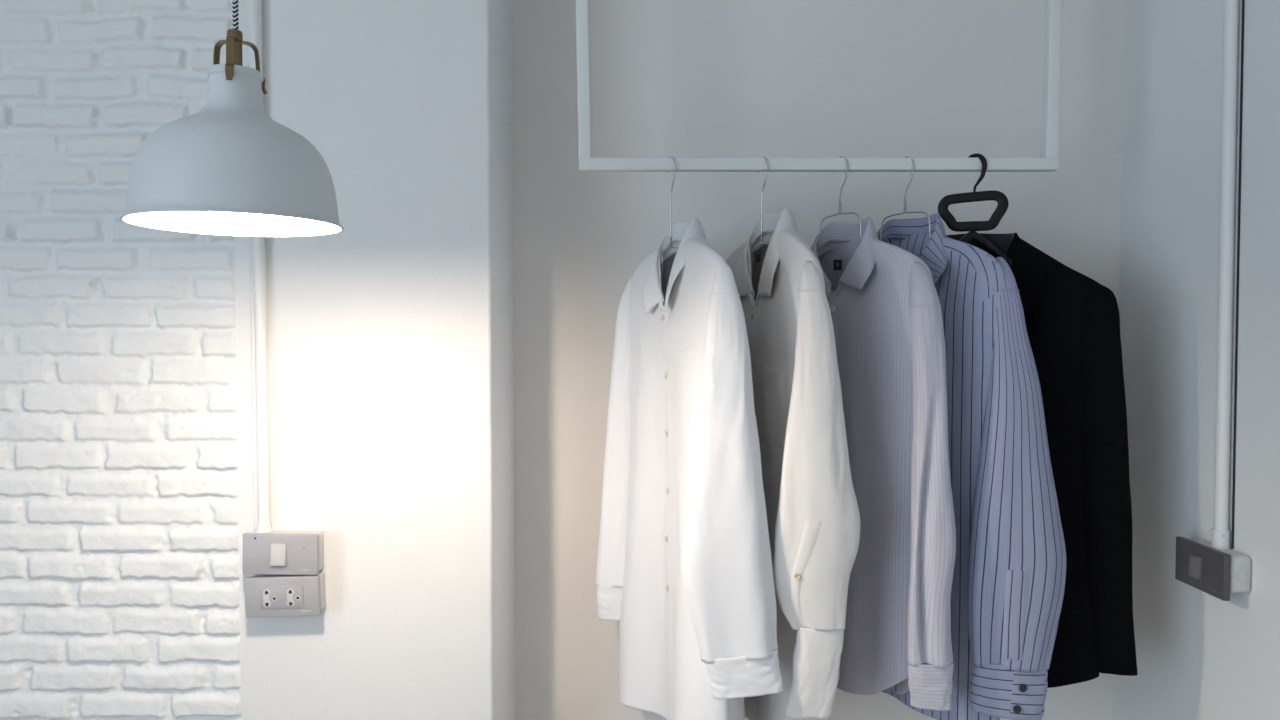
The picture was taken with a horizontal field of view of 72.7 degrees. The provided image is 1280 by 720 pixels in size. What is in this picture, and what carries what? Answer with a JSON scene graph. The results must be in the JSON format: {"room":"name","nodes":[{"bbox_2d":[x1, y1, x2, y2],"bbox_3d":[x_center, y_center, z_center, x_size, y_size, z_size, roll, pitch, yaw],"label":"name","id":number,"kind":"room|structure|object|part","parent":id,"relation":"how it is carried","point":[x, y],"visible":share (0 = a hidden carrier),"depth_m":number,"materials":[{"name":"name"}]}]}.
{"room":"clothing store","nodes":[
{"label":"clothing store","id":0,"kind":"room"},
{"bbox_2d":[232,0,515,719],"bbox_3d":[-0.452,0.179,1.588,0.418,2.750,0.315,0,2,0],"label":"wall pillar","id":1,"kind":"structure","parent":0,"point":[391,369],"depth_m":1.43,"materials":[{"name":"white paint"}]},
{"bbox_2d":[247,0,272,532],"bbox_3d":[-0.619,-0.451,1.403,0.034,1.477,0.026,0,2,0],"label":"conduit pipe","id":2,"kind":"object","parent":1,"relation":"attached to","point":[262,522],"visible":0.8,"depth_m":1.41,"materials":[{"name":"white plastic"}]},
{"bbox_2d":[243,530,323,574],"bbox_3d":[-0.577,0.312,1.411,0.121,0.067,0.046,0,2,0],"label":"light switch","id":3,"kind":"object","parent":1,"relation":"attached to","point":[276,552],"visible":1,"depth_m":1.39,"materials":[{"name":"white plastic"}]},
{"bbox_3d":[-0.579,0.312,1.395,0.026,0.037,0.003,0,2,0],"label":"rocker frame","id":4,"kind":"part","parent":3,"relation":"part of","materials":[{"name":"white plastic"}]},
{"bbox_2d":[244,571,325,617],"bbox_3d":[-0.575,0.380,1.415,0.120,0.068,0.043,0,2,0],"label":"power socket","id":5,"kind":"object","parent":1,"relation":"attached to","point":[265,595],"visible":0.98,"depth_m":1.40,"materials":[{"name":"white plastic"}]},
{"bbox_2d":[263,589,276,606],"bbox_3d":[-0.593,0.382,1.395,0.022,0.029,0.002,0,2,0],"label":"outlet","id":6,"kind":"object","parent":5,"relation":"attached to","point":[269,595],"depth_m":1.39,"materials":[{"name":"grey plastic"}]},
{"bbox_2d":[286,588,300,606],"bbox_3d":[-0.555,0.381,1.395,0.022,0.029,0.002,0,2,0],"label":"outlet","id":7,"kind":"object","parent":5,"relation":"attached to","point":[293,595],"depth_m":1.39,"materials":[{"name":"grey plastic"}]},
{"bbox_2d":[513,0,1123,719],"bbox_3d":[0.368,0.175,1.746,1.324,2.750,0.100,0,2,0],"label":"wall","id":8,"kind":"structure","parent":0,"point":[674,78],"depth_m":1.68,"materials":[{"name":"white paint"}]},
{"bbox_2d":[1113,0,1279,719],"bbox_3d":[0.980,0.241,-0.548,0.100,2.750,4.490,0,2,0],"label":"wall","id":9,"kind":"structure","parent":0,"point":[1200,655],"depth_m":1.46,"materials":[{"name":"white paint"}]},
{"bbox_2d":[1175,537,1250,600],"bbox_3d":[0.903,0.328,1.375,0.053,0.071,0.120,0,2,0],"label":"light switch","id":10,"kind":"object","parent":9,"relation":"attached to","point":[1217,572],"visible":1,"depth_m":1.35,"materials":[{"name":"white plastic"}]},
{"bbox_2d":[1208,0,1244,548],"bbox_3d":[0.918,-0.446,1.355,0.024,1.484,0.037,0,2,0],"label":"conduit pipe","id":11,"kind":"object","parent":9,"relation":"attached to","point":[1220,533],"visible":1,"depth_m":1.35,"materials":[{"name":"white plastic"}]},
{"bbox_2d":[1212,528,1229,548],"bbox_3d":[0.917,0.282,1.374,0.024,0.028,0.024,0,2,0],"label":"connector","id":12,"kind":"object","parent":11,"relation":"attached to","point":[1220,536],"depth_m":1.36,"materials":[{"name":"white plastic"}]},
{"bbox_3d":[-0.735,-1.184,-0.589,3.530,0.100,4.690,0,2,0],"label":"ceiling","id":13,"kind":"structure","parent":0,"visible":0},
{"bbox_2d":[120,0,343,236],"bbox_3d":[-0.406,-0.650,0.862,0.203,1.049,0.203,0,2,9],"label":"pendant lamp","id":14,"kind":"object","parent":13,"relation":"hanging from","point":[227,167],"visible":1,"depth_m":0.81,"materials":[{"name":"white metal"}]},
{"bbox_3d":[-0.406,-0.210,0.874,0.203,0.150,0.203,0,2,0],"label":"lamp shade","id":15,"kind":"part","parent":14,"relation":"part of","materials":[{"name":"white metal"}]},
{"bbox_3d":[-0.405,-0.750,0.859,0.006,0.848,0.005,0,2,-9],"label":"cord","id":16,"kind":"part","parent":14,"relation":"part of","materials":[{"name":"white fabric"}]},
{"bbox_3d":[-0.406,-0.161,0.876,0.054,0.072,0.054,0,2,0],"label":"bulb","id":17,"kind":"part","parent":14,"relation":"part of","materials":[{"name":"white glass"}]},
{"bbox_2d":[576,0,1062,171],"bbox_3d":[0.291,-0.752,1.429,0.816,0.878,0.021,0,2,0],"label":"hanging rail","id":18,"kind":"object","parent":13,"relation":"hanging from","point":[1049,160],"visible":1,"depth_m":1.43,"materials":[{"name":"white metal"}]},
{"bbox_2d":[661,156,677,279],"bbox_3d":[0.053,-0.194,1.440,0.005,0.286,0.306,-1,2,-21],"label":"wire hanger","id":19,"kind":"object","parent":18,"relation":"hanging from","point":[670,236],"visible":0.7,"depth_m":1.44,"materials":[{"name":"silver metal"}]},
{"bbox_2d":[596,216,782,719],"bbox_3d":[0.073,0.221,1.433,0.170,0.910,0.492,-1,2,-20],"label":"dress shirt","id":20,"kind":"object","parent":19,"relation":"hanging from","point":[684,561],"visible":1,"depth_m":1.33,"materials":[{"name":"white fabric"}]},
{"bbox_2d":[751,156,768,274],"bbox_3d":[0.203,-0.196,1.443,0.005,0.282,0.296,-1,2,-18],"label":"wire hanger","id":21,"kind":"object","parent":18,"relation":"hanging from","point":[761,232],"visible":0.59,"depth_m":1.44,"materials":[{"name":"silver metal"}]},
{"bbox_2d":[726,207,859,719],"bbox_3d":[0.222,0.186,1.434,0.135,0.871,0.436,0,2,-11],"label":"dress shirt","id":22,"kind":"object","parent":21,"relation":"hanging from","point":[812,510],"visible":0.8,"depth_m":1.24,"materials":[{"name":"white fabric"}]},
{"bbox_3d":[0.294,-0.324,1.441,0.790,0.021,0.021,0,2,0],"label":"rail","id":23,"kind":"part","parent":18,"relation":"part of","materials":[{"name":"white metal"}]},
{"bbox_2d":[817,156,872,251],"bbox_3d":[0.339,-0.225,1.434,0.005,0.224,0.283,-1,2,-33],"label":"wire hanger","id":24,"kind":"object","parent":18,"relation":"hanging from","point":[839,202],"visible":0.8,"depth_m":1.44,"materials":[{"name":"silver metal"}]},
{"bbox_2d":[810,217,955,710],"bbox_3d":[0.359,0.161,1.437,0.118,0.792,0.394,-1,2,-33],"label":"dress shirt","id":25,"kind":"object","parent":24,"relation":"hanging from","point":[885,307],"visible":0.73,"depth_m":1.33,"materials":[{"name":"grey fabric"}]},
{"bbox_2d":[880,156,930,240],"bbox_3d":[0.447,-0.224,1.434,0.005,0.224,0.258,-1,2,-37],"label":"wire hanger","id":26,"kind":"object","parent":18,"relation":"hanging from","point":[905,200],"visible":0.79,"depth_m":1.44,"materials":[{"name":"silver metal"}]},
{"bbox_2d":[877,213,1065,719],"bbox_3d":[0.472,0.165,1.426,0.399,0.813,0.130,2,2,44],"label":"dress shirt","id":27,"kind":"object","parent":26,"relation":"hanging from","point":[1009,574],"visible":0.62,"depth_m":1.31,"materials":[{"name":"blue fabric"}]},
{"bbox_2d":[938,153,1011,264],"bbox_3d":[0.539,-0.234,1.452,0.150,0.217,0.034,1,2,17],"label":"hanger","id":28,"kind":"object","parent":18,"relation":"hanging from","point":[992,223],"visible":0.78,"depth_m":1.44,"materials":[{"name":"black plastic"}]},
{"bbox_2d":[946,233,1137,687],"bbox_3d":[0.621,0.156,1.448,0.379,0.744,0.106,0,2,15],"label":"suit jacket","id":29,"kind":"object","parent":28,"relation":"hanging from","point":[1072,320],"visible":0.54,"depth_m":1.39,"materials":[{"name":"black fabric"}]},
{"bbox_3d":[-1.566,0.182,1.497,1.869,2.750,0.108,0,2,0],"label":"brick wall","id":30,"kind":"structure","parent":0,"visible":0},
{"bbox_2d":[0,0,240,719],"bbox_3d":[-1.380,0.084,1.431,1.441,1.950,0.023,0,2,0],"label":"brick wall","id":31,"kind":"structure","parent":30,"relation":"attached to","point":[120,595],"depth_m":1.43,"materials":[{"name":"white brick"}]}
]}

